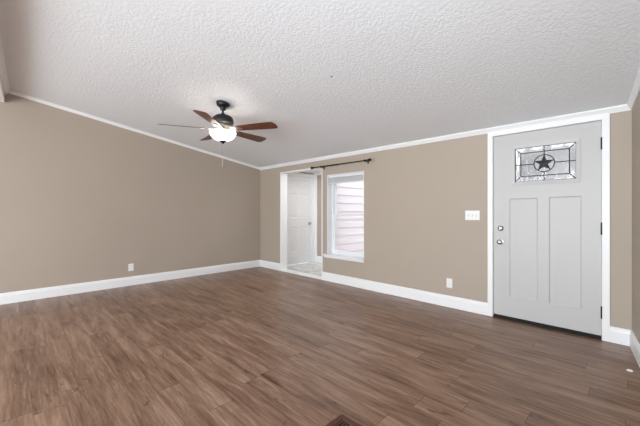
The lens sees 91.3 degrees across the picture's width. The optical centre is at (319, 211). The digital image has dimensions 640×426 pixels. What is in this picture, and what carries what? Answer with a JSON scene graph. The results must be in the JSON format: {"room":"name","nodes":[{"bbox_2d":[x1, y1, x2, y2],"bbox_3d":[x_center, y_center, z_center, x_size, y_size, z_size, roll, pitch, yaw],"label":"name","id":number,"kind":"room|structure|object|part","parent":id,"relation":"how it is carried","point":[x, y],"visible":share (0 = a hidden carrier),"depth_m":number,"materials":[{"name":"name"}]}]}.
{"room":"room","nodes":[
{"label":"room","id":0,"kind":"room"},
{"bbox_2d":[0,93,259,292],"bbox_3d":[-4.151,-0.194,4.080,0.140,2.780,7.920,0,0,45],"label":"wall","id":1,"kind":"structure","parent":0,"point":[83,199],"depth_m":4.82,"materials":[{"name":"beige paint"}]},
{"bbox_2d":[0,260,259,304],"bbox_3d":[-4.096,1.125,4.025,0.016,0.143,7.920,0,0,45],"label":"baseboard","id":2,"kind":"structure","parent":1,"relation":"attached to","point":[40,293],"depth_m":4.89,"materials":[{"name":"white paint"}]},
{"bbox_2d":[128,263,133,270],"bbox_3d":[-3.060,0.904,5.069,0.009,0.117,0.074,0,0,45],"label":"power outlet","id":3,"kind":"object","parent":1,"relation":"attached to","point":[130,266],"visible":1,"depth_m":5.07,"materials":[{"name":"white plastic"}]},
{"bbox_2d":[8,90,259,169],"bbox_3d":[-2.680,-1.248,5.438,0.026,0.679,3.920,0,0,45],"label":"crown molding","id":4,"kind":"structure","parent":1,"relation":"attached to","point":[10,91],"depth_m":4.94,"materials":[{"name":"white paint"}]},
{"bbox_2d":[317,175,321,255],"bbox_3d":[0.469,0.146,6.945,1.580,2.100,0.100,0,0,45],"label":"wall","id":5,"kind":"structure","parent":0,"point":[319,177],"depth_m":7.35,"materials":[{"name":"beige paint"}]},
{"bbox_2d":[317,256,321,262],"bbox_3d":[0.017,1.121,6.534,1.520,0.143,1.120,0,0,45],"label":"baseboard","id":6,"kind":"structure","parent":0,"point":[319,258],"depth_m":7.33,"materials":[{"name":"white paint"}]},
{"bbox_2d":[0,0,639,172],"bbox_3d":[-1.224,-1.304,2.137,7.150,0.800,9.300,0,0,45],"label":"ceiling","id":7,"kind":"structure","parent":0,"point":[401,71],"depth_m":2.71,"materials":[{"name":"white paint"}]},
{"bbox_2d":[0,33,9,102],"bbox_3d":[-2.016,-1.502,1.696,0.270,0.185,6.266,0,0,-43],"label":"beam","id":8,"kind":"structure","parent":7,"relation":"attached to","point":[4,83],"depth_m":3.55,"materials":[{"name":"white paint"}]},
{"bbox_2d":[158,100,277,167],"bbox_3d":[-1.163,-0.909,3.759,1.310,0.785,1.321,0,0,45],"label":"ceiling fan","id":9,"kind":"object","parent":7,"relation":"hanging from","point":[223,122],"visible":1,"depth_m":3.63,"materials":[{"name":"brown wood"}]},
{"bbox_3d":[-1.567,-0.974,3.578,0.505,0.006,0.150,0,13,-19],"label":"blade","id":10,"kind":"part","parent":9,"relation":"part of","materials":[{"name":"brown wood"}]},
{"bbox_3d":[-1.417,-0.974,4.070,0.150,0.006,0.505,-16,10,-36],"label":"blade","id":11,"kind":"part","parent":9,"relation":"part of","materials":[{"name":"brown wood"}]},
{"bbox_3d":[-1.169,-0.974,3.283,0.150,0.006,0.505,13,0,2],"label":"blade","id":12,"kind":"part","parent":9,"relation":"part of","materials":[{"name":"brown wood"}]},
{"bbox_3d":[-1.153,-0.888,3.720,0.304,0.107,0.304,0,0,45],"label":"lamp shade","id":13,"kind":"part","parent":9,"relation":"part of","materials":[{"name":"white glass"}]},
{"bbox_3d":[-0.909,-0.974,4.083,0.150,0.006,0.505,-16,-9,33],"label":"blade","id":14,"kind":"part","parent":9,"relation":"part of","materials":[{"name":"brown wood"}]},
{"bbox_3d":[-0.735,-0.974,3.592,0.505,0.006,0.150,0,-13,17],"label":"blade","id":15,"kind":"part","parent":9,"relation":"part of","materials":[{"name":"brown wood"}]},
{"bbox_2d":[0,262,639,425],"bbox_3d":[-1.250,1.244,2.163,7.077,0.104,9.300,0,0,45],"label":"floor","id":16,"kind":"structure","parent":0,"point":[255,346],"depth_m":2.50,"materials":[{"name":"brown wood"}]},
{"bbox_2d":[280,269,320,279],"bbox_3d":[-0.329,1.190,5.960,1.156,0.012,0.180,0,0,45],"label":"threshold","id":17,"kind":"object","parent":16,"relation":"on","point":[285,270],"visible":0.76,"depth_m":5.98,"materials":[{"name":"white paint"}]},
{"bbox_2d":[325,414,360,425],"bbox_3d":[0.183,1.192,1.677,0.310,0.007,0.155,0,0,45],"label":"floor vent","id":18,"kind":"object","parent":16,"relation":"in","point":[341,420],"visible":1,"depth_m":1.76,"materials":[{"name":"brown metal"}]},
{"bbox_2d":[493,315,601,339],"bbox_3d":[2.355,1.187,3.296,0.916,0.018,0.166,0,0,45],"label":"threshold","id":19,"kind":"object","parent":16,"relation":"on","point":[558,329],"visible":0.49,"depth_m":3.19,"materials":[{"name":"black metal"}]},
{"bbox_2d":[260,110,631,329],"bbox_3d":[0.787,0.137,4.863,6.150,2.119,0.160,0,0,45],"label":"wall","id":20,"kind":"structure","parent":0,"point":[417,233],"depth_m":4.08,"materials":[{"name":"beige paint"}]},
{"bbox_2d":[280,168,322,271],"bbox_3d":[-0.323,0.203,5.966,1.196,1.985,0.172,0,0,45],"label":"lining","id":21,"kind":"object","parent":20,"relation":"attached to","point":[283,175],"visible":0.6,"depth_m":6.35,"materials":[{"name":"white paint"}]},
{"bbox_2d":[311,158,370,169],"bbox_3d":[0.320,-0.767,5.138,1.294,0.070,0.109,0,0,45],"label":"curtain rod","id":22,"kind":"object","parent":20,"relation":"attached to","point":[369,159],"visible":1,"depth_m":5.05,"materials":[{"name":"black metal"}]},
{"bbox_3d":[0.299,-0.772,5.116,1.170,0.022,0.022,0,0,45],"label":"rod","id":23,"kind":"part","parent":22,"relation":"part of","materials":[{"name":"black metal"}]},
{"bbox_2d":[322,171,364,262],"bbox_3d":[0.428,0.082,5.205,0.879,1.424,0.242,0,0,45],"label":"window","id":24,"kind":"structure","parent":20,"relation":"in","point":[345,201],"depth_m":5.28,"materials":[{"name":"white plastic"}]},
{"bbox_3d":[0.518,-0.257,5.250,0.700,0.664,0.030,0,0,45],"label":"sash","id":25,"kind":"part","parent":24,"relation":"part of","materials":[{"name":"white plastic"}]},
{"bbox_3d":[0.400,0.765,5.176,0.879,0.058,0.162,0,0,45],"label":"sill","id":26,"kind":"part","parent":24,"relation":"part of","materials":[{"name":"white paint"}]},
{"bbox_2d":[329,172,362,183],"bbox_3d":[0.435,-0.547,5.167,0.760,0.139,0.055,0,0,45],"label":"window blind","id":27,"kind":"object","parent":24,"relation":"attached to","point":[352,177],"visible":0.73,"depth_m":5.14,"materials":[{"name":"white plastic"}]},
{"bbox_3d":[0.435,-0.487,5.167,0.756,0.018,0.051,0,0,45],"label":"rail","id":28,"kind":"part","parent":27,"relation":"part of","materials":[{"name":"white plastic"}]},
{"bbox_3d":[0.494,0.370,5.226,0.700,0.659,0.030,0,0,45],"label":"sash","id":29,"kind":"part","parent":24,"relation":"part of","materials":[{"name":"white plastic"}]},
{"bbox_3d":[0.494,0.370,5.226,0.640,0.599,0.004,0,0,45],"label":"glass pane","id":30,"kind":"part","parent":24,"relation":"part of","materials":[{"name":"white"}]},
{"bbox_3d":[0.518,-0.257,5.250,0.640,0.604,0.004,0,0,45],"label":"glass pane","id":31,"kind":"part","parent":24,"relation":"part of","materials":[{"name":"white"}]},
{"bbox_2d":[259,104,629,169],"bbox_3d":[0.718,-0.926,4.793,5.750,0.054,0.036,0,0,45],"label":"crown molding","id":32,"kind":"structure","parent":20,"relation":"attached to","point":[620,108],"depth_m":3.75,"materials":[{"name":"white paint"}]},
{"bbox_2d":[260,260,630,345],"bbox_3d":[0.725,1.125,4.800,5.750,0.143,0.016,0,0,45],"label":"baseboard","id":33,"kind":"structure","parent":20,"relation":"attached to","point":[621,336],"depth_m":4.17,"materials":[{"name":"white paint"}]},
{"bbox_2d":[447,278,451,287],"bbox_3d":[1.618,0.897,3.916,0.074,0.117,0.009,0,0,45],"label":"power outlet","id":34,"kind":"object","parent":20,"relation":"attached to","point":[449,281],"visible":1,"depth_m":3.91,"materials":[{"name":"white plastic"}]},
{"bbox_2d":[465,211,479,219],"bbox_3d":[1.808,0.046,3.720,0.165,0.115,0.017,0,0,45],"label":"light switch","id":35,"kind":"object","parent":20,"relation":"attached to","point":[469,215],"visible":1,"depth_m":3.72,"materials":[{"name":"white plastic"}]},
{"bbox_2d":[494,121,601,336],"bbox_3d":[2.299,0.165,3.233,0.922,2.026,0.110,0,0,45],"label":"door","id":36,"kind":"structure","parent":20,"relation":"in","point":[548,182],"depth_m":3.21,"materials":[{"name":"grey paint"}]},
{"bbox_3d":[2.007,0.340,3.494,0.064,0.064,0.067,0,0,45],"label":"knob","id":37,"kind":"part","parent":36,"relation":"part of","materials":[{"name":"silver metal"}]},
{"bbox_3d":[2.327,-0.501,3.252,0.557,0.400,0.008,0,0,45],"label":"glass pane","id":38,"kind":"part","parent":36,"relation":"part of","materials":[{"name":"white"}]},
{"bbox_3d":[2.315,-0.501,3.239,0.593,0.436,0.026,0,0,45],"label":"glass frame","id":39,"kind":"part","parent":36,"relation":"part of","materials":[{"name":"clear glass"}]},
{"bbox_2d":[488,112,609,341],"bbox_3d":[2.351,0.144,3.292,1.031,2.104,0.178,0,0,45],"label":"door frame","id":40,"kind":"structure","parent":20,"relation":"attached to","point":[604,118],"depth_m":2.90,"materials":[{"name":"white paint"}]},
{"bbox_2d":[632,91,639,343],"bbox_3d":[0.349,-0.194,-0.405,0.139,2.780,7.990,0,0,38],"label":"wall","id":41,"kind":"structure","parent":0,"point":[636,108],"depth_m":2.59,"materials":[{"name":"beige paint"}]},
{"bbox_2d":[627,68,639,109],"bbox_3d":[1.533,-1.244,1.239,0.036,0.689,3.951,0,0,38],"label":"crown molding","id":42,"kind":"structure","parent":41,"relation":"attached to","point":[635,90],"depth_m":2.55,"materials":[{"name":"white paint"}]},
{"bbox_2d":[630,330,639,366],"bbox_3d":[0.294,1.125,-0.350,0.016,0.143,7.976,0,0,38],"label":"baseboard","id":43,"kind":"structure","parent":41,"relation":"attached to","point":[634,344],"depth_m":2.57,"materials":[{"name":"white paint"}]},
{"bbox_3d":[-0.522,0.146,7.141,0.100,2.100,1.220,0,0,45],"label":"wall","id":44,"kind":"structure","parent":0,"visible":0},
{"bbox_2d":[287,175,310,264],"bbox_3d":[-0.473,0.193,7.117,0.098,1.982,0.765,0,0,45],"label":"door","id":45,"kind":"structure","parent":44,"relation":"in","point":[298,188],"depth_m":7.12,"materials":[{"name":"white paint"}]},
{"bbox_2d":[287,173,316,261],"bbox_3d":[-0.465,0.158,7.137,0.185,2.068,0.945,0,0,45],"label":"door frame","id":46,"kind":"structure","parent":44,"relation":"attached to","point":[313,177],"depth_m":7.40,"materials":[{"name":"white paint"}]}
]}

